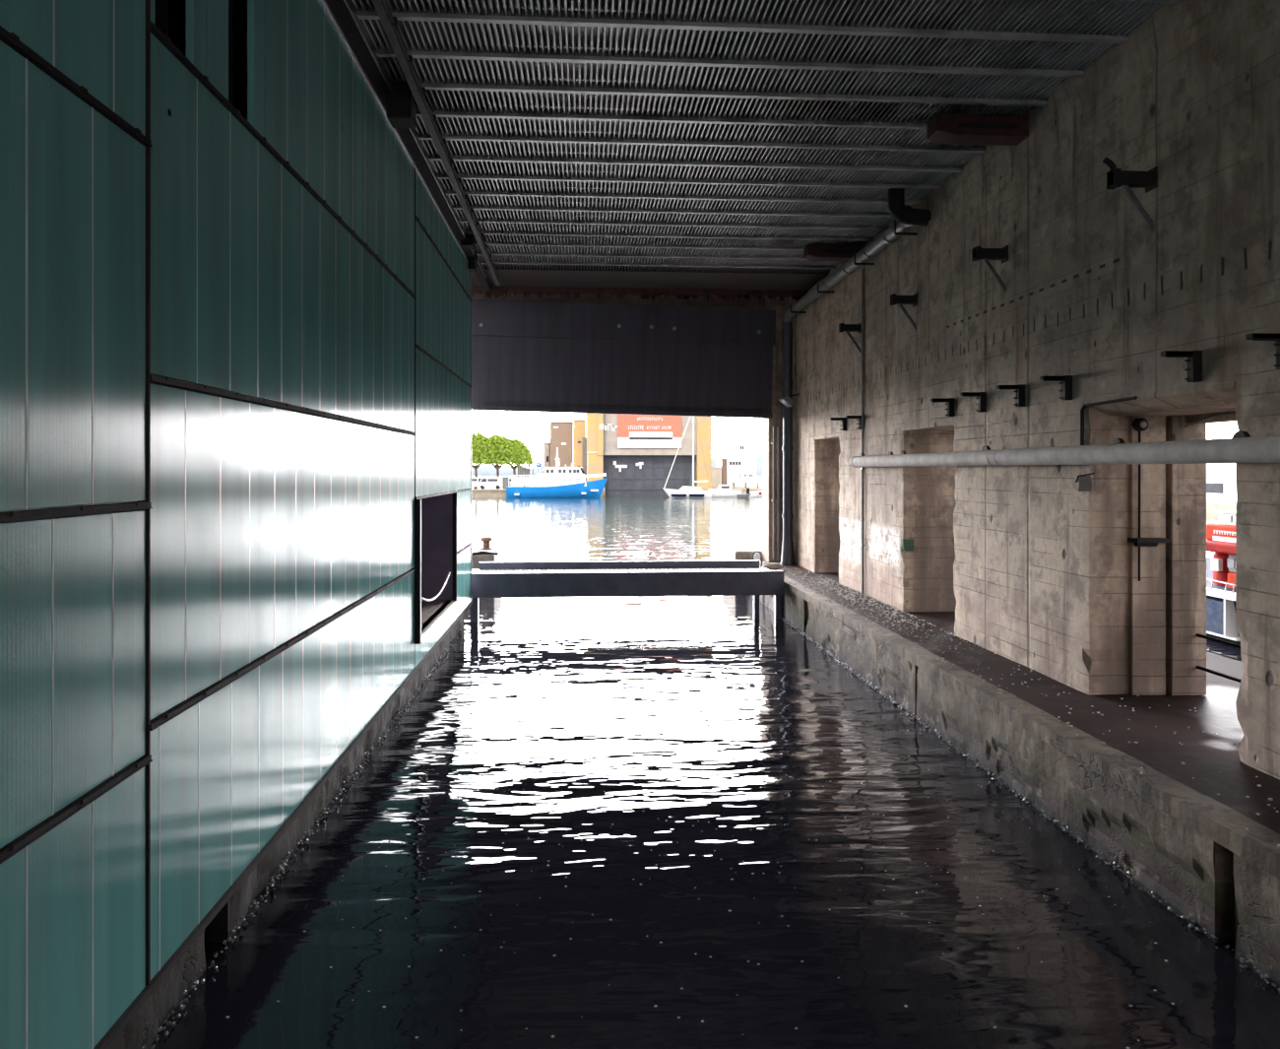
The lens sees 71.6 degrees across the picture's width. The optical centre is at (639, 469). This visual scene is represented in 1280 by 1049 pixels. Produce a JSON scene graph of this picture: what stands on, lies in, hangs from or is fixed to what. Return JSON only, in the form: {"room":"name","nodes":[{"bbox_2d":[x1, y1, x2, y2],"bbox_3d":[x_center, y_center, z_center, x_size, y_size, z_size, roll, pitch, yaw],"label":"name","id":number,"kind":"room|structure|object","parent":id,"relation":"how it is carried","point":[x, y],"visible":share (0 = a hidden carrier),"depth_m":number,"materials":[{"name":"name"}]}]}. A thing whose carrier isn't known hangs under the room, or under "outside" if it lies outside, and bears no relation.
{"room":"covered boat dock","nodes":[
{"label":"covered boat dock","id":0,"kind":"room"},
{"bbox_2d":[0,0,472,1048],"bbox_3d":[-5.558,-0.950,6.422,4.732,8.700,31.530,0,0,-4],"label":"wall","id":1,"kind":"structure","parent":0,"point":[235,352],"depth_m":6.30,"materials":[{"name":"teal glass"}]},
{"bbox_2d":[154,0,186,56],"bbox_3d":[-3.723,-3.945,6.084,0.930,2.250,0.640,0,0,-4],"label":"window","id":2,"kind":"structure","parent":1,"relation":"in","point":[161,12],"depth_m":6.40,"materials":[{"name":"glass"}]},
{"bbox_2d":[228,0,247,120],"bbox_3d":[-3.800,-3.945,7.276,0.930,2.250,0.610,0,0,-4],"label":"window","id":3,"kind":"structure","parent":1,"relation":"in","point":[231,67],"depth_m":7.58,"materials":[{"name":"glass"}]},
{"bbox_2d":[106,613,464,1048],"bbox_3d":[-5.653,3.987,6.561,4.560,1.225,31.820,0,0,-4],"label":"ledge","id":4,"kind":"object","parent":1,"relation":"attached to","point":[140,1031],"visible":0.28,"depth_m":7.97,"materials":[{"name":"concrete"}]},
{"bbox_2d":[141,628,461,1048],"bbox_3d":[-3.844,3.956,13.552,0.108,0.140,16.485,0,0,-4],"label":"mussel","id":5,"kind":"object","parent":4,"relation":"attached to","point":[340,790],"visible":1,"depth_m":8.79,"materials":[{"name":"black"}]},
{"bbox_2d":[320,0,491,291],"bbox_3d":[-3.168,-5.145,7.312,0.235,0.230,33.000,0,0,-4],"label":"trim","id":6,"kind":"structure","parent":1,"relation":"attached to","point":[350,4],"depth_m":11.97,"materials":[{"name":"metal"}]},
{"bbox_2d":[461,234,475,249],"bbox_3d":[-3.837,-5.094,19.808,0.305,0.291,0.430,0,0,-4],"label":"junction box","id":7,"kind":"object","parent":6,"relation":"attached to","point":[469,242],"visible":0.73,"depth_m":19.61,"materials":[{"name":"metal"}]},
{"bbox_2d":[413,490,456,643],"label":"door","id":8,"kind":"structure","parent":1,"relation":"in","point":[435,517],"depth_m":19.54,"materials":[{"name":"paint"}]},
{"bbox_2d":[421,571,449,601],"bbox_3d":[-3.951,2.340,17.275,0.044,0.302,4.026,0,0,-5],"label":"hose","id":9,"kind":"object","parent":8,"relation":"hanging from","point":[447,577],"visible":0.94,"depth_m":17.51,"materials":[{"name":"white rubber"}]},
{"bbox_2d":[466,250,477,272],"bbox_3d":[-4.049,-5.011,21.394,0.205,0.459,0.430,0,0,-4],"label":"junction box","id":10,"kind":"object","parent":1,"relation":"attached to","point":[472,261],"visible":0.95,"depth_m":21.20,"materials":[{"name":"metal"}]},
{"bbox_2d":[471,546,502,569],"bbox_3d":[-7.059,3.670,29.884,4.546,1.860,2.650,0,0,-4],"label":"block","id":11,"kind":"object","parent":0,"point":[477,558],"visible":0.17,"depth_m":28.70,"materials":[{"name":"concrete"}]},
{"bbox_2d":[471,550,498,555],"bbox_3d":[-5.061,2.685,28.484,0.991,0.140,0.267,0,0,-10],"label":"mooring rope","id":12,"kind":"object","parent":11,"relation":"on","point":[482,551],"visible":0.74,"depth_m":28.41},
{"bbox_2d":[480,536,492,550],"bbox_3d":[-5.245,2.520,30.326,0.420,0.440,0.420,0,0,-4],"label":"bollard","id":13,"kind":"object","parent":11,"relation":"on","point":[485,540],"visible":1,"depth_m":30.21,"materials":[{"name":"metal"}]},
{"bbox_2d":[471,293,791,562],"bbox_3d":[-1.494,-0.650,28.293,15.650,10.500,1.060,0,0,-4],"label":"wall","id":14,"kind":"structure","parent":0,"point":[781,307],"depth_m":28.18,"materials":[{"name":"concrete"}]},
{"bbox_2d":[471,299,775,418],"bbox_3d":[-1.071,-3.419,27.573,10.600,3.400,0.410,1,0,-4],"label":"gate","id":15,"kind":"object","parent":14,"relation":"attached to","point":[544,356],"visible":0.78,"depth_m":27.53,"materials":[{"name":"metal"}]},
{"bbox_2d":[770,426,775,560],"bbox_3d":[4.210,0.750,28.020,0.112,4.200,0.215,0,0,-4],"label":"conduit","id":16,"kind":"object","parent":14,"relation":"attached to","point":[773,442],"visible":1,"depth_m":27.92,"materials":[{"name":"metal"}]},
{"bbox_2d":[775,426,781,560],"bbox_3d":[4.366,0.750,28.023,0.160,4.200,0.230,0,0,-4],"label":"conduit","id":17,"kind":"object","parent":14,"relation":"attached to","point":[778,442],"visible":1,"depth_m":27.93,"materials":[{"name":"metal"}]},
{"bbox_2d":[149,495,1279,1048],"bbox_3d":[66.166,4.000,61.873,460.000,0.001,175.000,0,0,-4],"label":"water","id":18,"kind":"object","parent":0,"point":[766,722],"visible":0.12,"depth_m":8.65,"materials":[{"name":"black liquid"}]},
{"bbox_2d":[506,447,607,498],"bbox_3d":[-11.707,0.699,125.978,14.194,7.601,4.260,0,0,-4],"label":"boat","id":19,"kind":"object","parent":18,"relation":"on","point":[556,481],"visible":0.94,"depth_m":124.42,"materials":[{"name":"blue paint"}]},
{"bbox_2d":[470,560,784,622],"bbox_3d":[-0.687,3.592,24.025,8.913,2.015,2.080,0,0,-4],"label":"footbridge","id":20,"kind":"object","parent":18,"relation":"in","point":[620,578],"visible":0.88,"depth_m":23.15,"materials":[{"name":"paint"}]},
{"bbox_2d":[662,416,711,497],"bbox_3d":[6.678,-2.900,126.680,6.920,14.600,2.620,0,0,-4],"label":"boat","id":21,"kind":"object","parent":18,"relation":"on","point":[683,491],"visible":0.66,"depth_m":125.98,"materials":[{"name":"white paint"}]},
{"bbox_2d":[226,744,1174,1048],"bbox_3d":[0.628,3.997,9.170,7.629,0.010,7.684,0,0,-4],"label":"flecks","id":22,"kind":"object","parent":18,"relation":"on","point":[906,1005],"visible":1,"depth_m":8.04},
{"bbox_2d":[707,484,741,497],"bbox_3d":[12.188,3.275,128.547,4.742,2.050,2.200,0,0,-4],"label":"motor boat","id":23,"kind":"object","parent":18,"relation":"on","point":[723,490],"visible":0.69,"depth_m":127.75,"materials":[{"name":"white paint"}]},
{"bbox_2d":[736,488,751,497],"bbox_3d":[14.856,3.450,126.414,1.981,1.500,1.200,0,0,-4],"label":"dinghy","id":24,"kind":"object","parent":18,"relation":"on","point":[747,493],"visible":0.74,"depth_m":126.00,"materials":[{"name":"grey paint"}]},
{"bbox_2d":[749,490,762,497],"bbox_3d":[16.832,3.625,128.615,2.306,1.150,1.460,0,0,-4],"label":"tender","id":25,"kind":"object","parent":18,"relation":"on","point":[753,493],"visible":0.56,"depth_m":128.03,"materials":[{"name":"white paint"}]},
{"bbox_2d":[1206,510,1240,642],"bbox_3d":[15.204,1.475,23.023,4.300,6.050,13.000,0,0,-4],"label":"boat","id":26,"kind":"object","parent":18,"relation":"on","point":[1221,569],"visible":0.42,"depth_m":21.22,"materials":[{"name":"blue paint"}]},
{"bbox_2d":[722,544,762,560],"bbox_3d":[5.593,3.650,30.722,5.095,1.900,2.600,0,0,-4],"label":"block","id":27,"kind":"object","parent":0,"point":[730,551],"visible":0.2,"depth_m":30.07,"materials":[{"name":"concrete"}]},
{"bbox_2d":[352,0,1176,290],"bbox_3d":[1.130,-5.540,10.093,12.750,0.720,38.000,0,0,-4],"label":"ceiling","id":28,"kind":"structure","parent":0,"point":[635,144],"depth_m":12.98,"materials":[{"name":"metal"}]},
{"bbox_2d":[384,79,417,128],"bbox_3d":[-3.275,-4.991,12.171,0.365,0.498,0.430,0,0,-4],"label":"junction box","id":29,"kind":"object","parent":28,"relation":"attached to","point":[402,105],"visible":0.97,"depth_m":11.97,"materials":[{"name":"metal"}]},
{"bbox_2d":[371,0,500,285],"bbox_3d":[-2.771,-5.098,8.882,0.140,0.195,30.643,0,0,-4],"label":"rail","id":30,"kind":"object","parent":28,"relation":"hanging from","point":[389,23],"visible":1,"depth_m":12.56,"materials":[{"name":"metal"}]},
{"bbox_2d":[803,244,865,261],"bbox_3d":[4.592,-5.070,20.838,1.440,0.300,0.440,0,0,-4],"label":"stub","id":31,"kind":"object","parent":28,"relation":"attached to","point":[812,252],"visible":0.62,"depth_m":20.64,"materials":[{"name":"black metal"}]},
{"bbox_2d":[888,188,931,226],"bbox_3d":[5.054,-4.925,16.830,0.820,0.630,0.648,0,0,-4],"label":"pipe","id":32,"kind":"object","parent":28,"relation":"attached to","point":[904,214],"visible":0.99,"depth_m":16.59,"materials":[{"name":"metal"}]},
{"bbox_2d":[927,113,1028,145],"bbox_3d":[5.077,-5.075,13.303,1.440,0.290,0.440,0,0,-4],"label":"stub","id":33,"kind":"object","parent":28,"relation":"attached to","point":[958,129],"visible":0.97,"depth_m":13.12,"materials":[{"name":"black metal"}]},
{"bbox_2d":[752,587,1279,989],"bbox_3d":[4.837,3.855,10.332,0.366,1.490,38.000,0,0,-4],"label":"wall","id":34,"kind":"structure","parent":0,"point":[1163,855],"depth_m":9.32,"materials":[{"name":"concrete"}]},
{"bbox_2d":[743,558,1279,879],"bbox_3d":[4.798,3.032,10.329,0.348,0.176,38.000,0,0,-4],"label":"coping","id":35,"kind":"object","parent":34,"relation":"on","point":[1223,824],"visible":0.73,"depth_m":9.27,"materials":[{"name":"concrete"}]},
{"bbox_2d":[752,550,762,567],"bbox_3d":[3.493,2.690,26.489,0.320,0.520,0.080,0,0,-4],"label":"post","id":36,"kind":"object","parent":35,"relation":"on","point":[755,556],"visible":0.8,"depth_m":26.46,"materials":[{"name":"grey metal"}]},
{"bbox_2d":[762,562,782,570],"bbox_3d":[3.897,2.849,26.083,0.617,0.216,0.373,0,0,-4],"label":"stone block","id":37,"kind":"object","parent":35,"relation":"on","point":[772,565],"visible":0.89,"depth_m":25.96,"materials":[{"name":"beige stone"}]},
{"bbox_2d":[780,615,1279,993],"bbox_3d":[4.379,3.970,14.661,0.085,0.109,19.316,0,0,-4],"label":"mussel","id":38,"kind":"object","parent":34,"relation":"attached to","point":[787,620],"visible":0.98,"depth_m":10.17,"materials":[{"name":"black"}]},
{"bbox_2d":[762,559,1279,833],"bbox_3d":[7.197,3.965,10.483,4.490,2.070,38.000,0,0,-4],"label":"floor","id":39,"kind":"structure","parent":0,"point":[1204,753],"depth_m":10.72,"materials":[{"name":"grey concrete"}]},
{"bbox_2d":[776,568,1279,846],"bbox_3d":[5.404,2.928,16.387,2.160,0.036,19.984,0,0,-4],"label":"gravel","id":40,"kind":"object","parent":39,"relation":"on","point":[828,581],"visible":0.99,"depth_m":18.03,"materials":[{"name":"grey gravel"}]},
{"bbox_2d":[792,0,1279,779],"bbox_3d":[6.726,-1.300,10.403,1.540,8.600,37.900,0,0,-4],"label":"wall","id":41,"kind":"structure","parent":0,"point":[1032,567],"depth_m":12.30,"materials":[{"name":"concrete"}]},
{"bbox_2d":[471,285,808,301],"bbox_3d":[-0.651,-5.250,25.786,11.210,0.699,0.450,0,0,-4],"label":"trim","id":42,"kind":"structure","parent":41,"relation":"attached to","point":[620,292],"depth_m":25.63,"materials":[{"name":"black metal"}]},
{"bbox_2d":[779,321,795,565],"bbox_3d":[4.582,-0.800,27.551,0.468,7.500,0.480,0,0,-4],"label":"downpipe","id":43,"kind":"object","parent":41,"relation":"attached to","point":[787,556],"visible":0.98,"depth_m":27.42,"materials":[{"name":"metal"}]},
{"bbox_2d":[777,393,799,407],"bbox_3d":[4.569,-2.111,27.101,0.662,0.423,0.344,0,0,-21],"label":"floodlight","id":44,"kind":"object","parent":41,"relation":"attached to","point":[786,400],"visible":1,"depth_m":26.93,"materials":[{"name":"grey paint"}]},
{"bbox_2d":[830,417,846,430],"bbox_3d":[4.998,-1.135,22.315,0.420,0.330,0.100,0,0,-4],"label":"bracket","id":45,"kind":"object","parent":41,"relation":"attached to","point":[844,419],"visible":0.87,"depth_m":22.27,"materials":[{"name":"metal"}]},
{"bbox_2d":[838,321,861,352],"bbox_3d":[5.034,-3.131,21.172,0.545,0.717,0.200,0,0,-4],"label":"bracket","id":46,"kind":"object","parent":41,"relation":"attached to","point":[847,328],"visible":0.84,"depth_m":21.12,"materials":[{"name":"metal"}]},
{"bbox_2d":[783,207,921,322],"bbox_3d":[4.972,-4.739,22.337,0.470,0.525,10.745,0,0,-4],"label":"drain pipe","id":47,"kind":"object","parent":41,"relation":"attached to","point":[890,234],"visible":0.93,"depth_m":20.80,"materials":[{"name":"metal"}]},
{"bbox_2d":[845,415,861,429],"bbox_3d":[5.085,-1.105,20.974,0.420,0.330,0.100,0,0,-4],"label":"bracket","id":48,"kind":"object","parent":41,"relation":"attached to","point":[847,416],"visible":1,"depth_m":20.93,"materials":[{"name":"metal"}]},
{"bbox_2d":[860,268,865,594],"bbox_3d":[5.241,-0.880,20.879,0.070,7.640,0.100,0,0,-4],"label":"cable conduit","id":49,"kind":"object","parent":41,"relation":"attached to","point":[862,323],"visible":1,"depth_m":20.85,"materials":[{"name":"grey metal"}]},
{"bbox_2d":[890,292,917,329],"bbox_3d":[5.260,-3.131,17.662,0.545,0.717,0.200,0,0,-4],"label":"bracket","id":50,"kind":"object","parent":41,"relation":"attached to","point":[894,299],"visible":1,"depth_m":17.61,"materials":[{"name":"metal"}]},
{"bbox_2d":[930,397,954,416],"bbox_3d":[5.413,-1.105,15.868,0.420,0.330,0.100,0,0,-4],"label":"bracket","id":51,"kind":"object","parent":41,"relation":"attached to","point":[950,401],"visible":1,"depth_m":15.83,"materials":[{"name":"metal"}]},
{"bbox_2d":[960,391,986,412],"bbox_3d":[5.493,-1.105,14.617,0.420,0.330,0.100,0,0,-4],"label":"bracket","id":52,"kind":"object","parent":41,"relation":"attached to","point":[982,396],"visible":1,"depth_m":14.58,"materials":[{"name":"metal"}]},
{"bbox_2d":[971,245,1008,292],"bbox_3d":[5.501,-3.131,13.912,0.545,0.717,0.200,0,0,-4],"label":"bracket","id":53,"kind":"object","parent":41,"relation":"attached to","point":[978,253],"visible":1,"depth_m":13.86,"materials":[{"name":"metal"}]},
{"bbox_2d":[789,0,1222,305],"bbox_3d":[5.906,-5.079,9.799,0.165,0.563,36.800,0,0,-4],"label":"trim","id":54,"kind":"structure","parent":41,"relation":"attached to","point":[1170,19],"depth_m":11.65,"materials":[{"name":"concrete"}]},
{"bbox_2d":[996,384,1024,406],"bbox_3d":[5.576,-1.105,13.335,0.420,0.330,0.100,0,0,-4],"label":"bracket","id":55,"kind":"object","parent":41,"relation":"attached to","point":[1020,388],"visible":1,"depth_m":13.29,"materials":[{"name":"metal"}]},
{"bbox_2d":[1039,375,1072,400],"bbox_3d":[5.658,-1.105,12.060,0.420,0.330,0.100,0,0,-4],"label":"bracket","id":56,"kind":"object","parent":41,"relation":"attached to","point":[1066,380],"visible":1,"depth_m":12.02,"materials":[{"name":"metal"}]},
{"bbox_2d":[849,430,1279,467],"bbox_3d":[6.033,-0.207,6.253,0.397,0.335,29.107,0,0,-4],"label":"pipe","id":57,"kind":"object","parent":41,"relation":"attached to","point":[1241,448],"visible":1,"depth_m":10.58,"materials":[{"name":"metal"}]},
{"bbox_2d":[1075,472,1094,491],"bbox_3d":[5.754,0.162,11.459,0.262,0.241,0.196,0,0,12],"label":"floodlight","id":58,"kind":"object","parent":41,"relation":"attached to","point":[1084,482],"visible":1,"depth_m":11.41,"materials":[{"name":"grey paint"}]},
{"bbox_2d":[1080,395,1137,445],"bbox_3d":[5.882,-0.536,11.187,0.028,0.673,1.173,0,0,-4],"label":"cable","id":59,"kind":"object","parent":41,"relation":"attached to","point":[1084,406],"visible":0.79,"depth_m":11.61,"materials":[{"name":"black rubber"}]},
{"bbox_2d":[1102,157,1157,231],"bbox_3d":[5.688,-3.196,10.319,0.633,0.847,0.200,0,0,-4],"label":"bracket","id":60,"kind":"object","parent":41,"relation":"attached to","point":[1116,177],"visible":1,"depth_m":10.27,"materials":[{"name":"metal"}]},
{"bbox_2d":[1130,417,1148,580],"bbox_3d":[6.507,0.392,11.539,0.170,2.116,0.165,0,0,-4],"label":"pipe","id":61,"kind":"object","parent":41,"relation":"attached to","point":[1140,424],"visible":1,"depth_m":11.54,"materials":[{"name":"metal"}]},
{"bbox_2d":[1127,537,1169,546],"bbox_3d":[6.619,0.948,11.559,0.440,0.110,0.220,0,0,-4],"label":"shelf","id":62,"kind":"object","parent":41,"relation":"attached to","point":[1138,542],"visible":1,"depth_m":11.46,"materials":[{"name":"metal"}]},
{"bbox_2d":[1088,380,1236,423],"bbox_3d":[6.734,-0.750,10.364,1.570,0.300,2.620,0,0,-4],"label":"trim","id":63,"kind":"structure","parent":41,"relation":"attached to","point":[1200,402],"depth_m":10.35,"materials":[{"name":"concrete"}]},
{"bbox_2d":[1128,415,1206,695],"bbox_3d":[6.902,1.075,11.717,0.980,3.750,0.300,0,0,-4],"label":"trim","id":64,"kind":"structure","parent":41,"relation":"attached to","point":[1167,608],"depth_m":11.60,"materials":[{"name":"concrete"}]},
{"bbox_2d":[1160,350,1202,382],"bbox_3d":[5.820,-1.105,9.538,0.420,0.330,0.100,0,0,-4],"label":"bracket","id":65,"kind":"object","parent":41,"relation":"attached to","point":[1194,357],"visible":1,"depth_m":9.50,"materials":[{"name":"metal"}]},
{"bbox_2d":[1184,411,1235,427],"bbox_3d":[7.171,-0.620,10.419,0.050,0.154,2.291,0,0,-4],"label":"cable","id":66,"kind":"object","parent":41,"relation":"hanging from","point":[1227,414],"visible":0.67,"depth_m":11.09,"materials":[{"name":"grey rubber"}]},
{"bbox_2d":[1195,633,1241,682],"bbox_3d":[7.347,2.375,10.418,0.080,0.650,2.670,0,0,-4],"label":"rail","id":67,"kind":"object","parent":41,"relation":"attached to","point":[1196,634],"visible":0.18,"depth_m":11.17,"materials":[{"name":"black metal"}]},
{"bbox_2d":[1245,332,1279,369],"bbox_3d":[5.899,-1.105,8.307,0.420,0.330,0.100,0,0,-4],"label":"bracket","id":68,"kind":"object","parent":41,"relation":"attached to","point":[1253,336],"visible":1,"depth_m":8.26,"materials":[{"name":"metal"}]},
{"label":"outside","id":69,"kind":"structure","parent":0,"visible":0},
{"bbox_2d":[471,475,762,487],"bbox_3d":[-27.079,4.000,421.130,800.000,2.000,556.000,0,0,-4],"label":"ground","id":70,"kind":"structure","parent":69,"point":[758,478],"depth_m":338.30,"materials":[{"name":"grey concrete"}]},
{"bbox_2d":[471,464,543,475],"bbox_3d":[-82.382,2.928,415.507,92.342,9.883,10.238,0,0,-4],"label":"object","id":71,"kind":"object","parent":70,"relation":"on","point":[506,470],"visible":0.14,"depth_m":413.18,"materials":[{"name":"white"}]},
{"bbox_2d":[543,442,550,473],"bbox_3d":[-14.799,-0.636,141.342,0.929,7.272,5.200,0,0,-4],"label":"concrete blockhouse","id":72,"kind":"structure","parent":70,"relation":"on","point":[546,445],"depth_m":138.84,"materials":[{"name":"beige concrete"}]},
{"bbox_2d":[549,421,573,466],"bbox_3d":[-12.408,-2.231,140.994,3.592,10.463,6.200,0,0,-4],"label":"concrete blockhouse","id":73,"kind":"structure","parent":70,"relation":"on","point":[561,432],"depth_m":137.99,"materials":[{"name":"beige concrete"}]},
{"bbox_2d":[586,413,711,496],"bbox_3d":[0.956,-4.200,141.052,19.418,17.600,18.600,0,0,-4],"label":"building","id":74,"kind":"structure","parent":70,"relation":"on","point":[629,471],"depth_m":134.80,"materials":[{"name":"concrete"}]},
{"bbox_2d":[617,414,681,447],"bbox_3d":[1.439,-6.119,134.169,9.709,5.711,0.120,0,0,-4],"label":"banner","id":75,"kind":"object","parent":74,"relation":"attached to","point":[633,430],"visible":0.99,"depth_m":134.11,"materials":[{"name":"white paint"}]},
{"bbox_2d":[715,436,757,486],"bbox_3d":[15.809,-1.114,146.817,5.256,8.229,9.400,0,0,-4],"label":"house","id":76,"kind":"structure","parent":70,"relation":"on","point":[741,465],"depth_m":142.41,"materials":[{"name":"white paint"}]},
{"bbox_2d":[711,455,762,475],"bbox_3d":[57.915,3.109,424.488,67.477,19.733,13.767,0,0,-4],"label":"building","id":77,"kind":"structure","parent":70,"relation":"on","point":[758,459],"depth_m":419.69,"materials":[{"name":"white"}]},
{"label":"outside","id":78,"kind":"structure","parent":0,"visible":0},
{"bbox_2d":[471,487,762,497],"bbox_3d":[-28.777,3.925,135.858,280.000,2.150,15.150,0,0,-4],"label":"quay","id":79,"kind":"object","parent":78,"point":[486,491],"visible":0.07,"depth_m":128.88,"materials":[{"name":"concrete"}]},
{"bbox_2d":[471,477,482,486],"bbox_3d":[-24.462,2.030,132.103,3.670,1.699,1.600,0,0,-4],"label":"van","id":80,"kind":"object","parent":79,"relation":"on","point":[475,480],"visible":0.14,"depth_m":131.35,"materials":[{"name":"white paint"}]},
{"bbox_2d":[471,431,499,488],"bbox_3d":[-24.585,-1.388,132.725,7.203,8.714,7.080,0,0,-4],"label":"tree","id":81,"kind":"object","parent":79,"relation":"on","point":[478,439],"visible":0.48,"depth_m":130.75,"materials":[{"name":"green plant"}]},
{"bbox_2d":[477,477,503,488],"bbox_3d":[-21.947,2.030,130.260,3.670,1.699,1.600,0,0,-4],"label":"van","id":82,"kind":"object","parent":79,"relation":"on","point":[497,482],"visible":0.95,"depth_m":129.51,"materials":[{"name":"white paint"}]},
{"bbox_2d":[473,433,520,488],"bbox_3d":[-21.401,-1.226,133.465,7.451,8.390,7.433,0,0,-4],"label":"tree","id":83,"kind":"object","parent":79,"relation":"on","point":[501,446],"visible":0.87,"depth_m":131.35,"materials":[{"name":"green plant"}]},
{"bbox_2d":[502,476,510,488],"bbox_3d":[-19.738,2.041,131.003,1.001,1.819,2.100,0,0,-4],"label":"storage box","id":84,"kind":"object","parent":79,"relation":"on","point":[505,479],"visible":0.7,"depth_m":130.01,"materials":[{"name":"grey paint"}]},
{"bbox_2d":[498,438,533,477],"bbox_3d":[-19.180,-0.924,135.029,5.995,7.786,5.992,0,0,-4],"label":"tree","id":85,"kind":"object","parent":79,"relation":"on","point":[524,453],"visible":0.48,"depth_m":133.75,"materials":[{"name":"green plant"}]},
{"bbox_2d":[517,463,533,477],"bbox_3d":[-17.510,1.058,136.157,2.400,3.784,0.200,0,0,-4],"label":"fence","id":86,"kind":"object","parent":79,"relation":"on","point":[524,470],"visible":0.4,"depth_m":136.12,"materials":[{"name":"metal"}]},
{"bbox_2d":[573,419,586,481],"bbox_3d":[-9.465,-2.357,140.182,2.053,10.714,6.200,0,0,-4],"label":"concrete blockhouse","id":87,"kind":"structure","parent":79,"relation":"on","point":[579,425],"depth_m":137.15,"materials":[{"name":"yellow paint"}]},
{"bbox_2d":[711,466,721,487],"bbox_3d":[12.016,1.308,141.563,1.659,3.385,3.200,0,0,-4],"label":"shed","id":88,"kind":"object","parent":79,"relation":"on","point":[716,471],"visible":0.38,"depth_m":140.06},
{"bbox_2d":[719,457,730,484],"bbox_3d":[13.331,0.628,138.641,1.467,4.744,1.400,0,0,-4],"label":"pillar","id":89,"kind":"structure","parent":79,"relation":"on","point":[724,460],"depth_m":138.13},
{"bbox_2d":[730,482,762,488],"bbox_3d":[16.372,2.469,134.528,5.415,0.962,0.600,0,0,-4],"label":"wall","id":90,"kind":"structure","parent":79,"relation":"on","point":[733,486],"depth_m":134.30,"materials":[{"name":"concrete"}]},
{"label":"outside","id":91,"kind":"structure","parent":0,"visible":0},
{"bbox_2d":[1206,499,1236,512],"bbox_3d":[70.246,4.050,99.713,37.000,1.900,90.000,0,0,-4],"label":"quay","id":92,"kind":"object","parent":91,"point":[1212,505],"depth_m":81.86,"materials":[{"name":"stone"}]},
{"bbox_2d":[1206,462,1236,501],"bbox_3d":[70.745,1.278,99.745,26.800,6.444,70.800,0,0,-4],"label":"building","id":93,"kind":"structure","parent":92,"relation":"on","point":[1221,484],"depth_m":89.20,"materials":[{"name":"white paint"}]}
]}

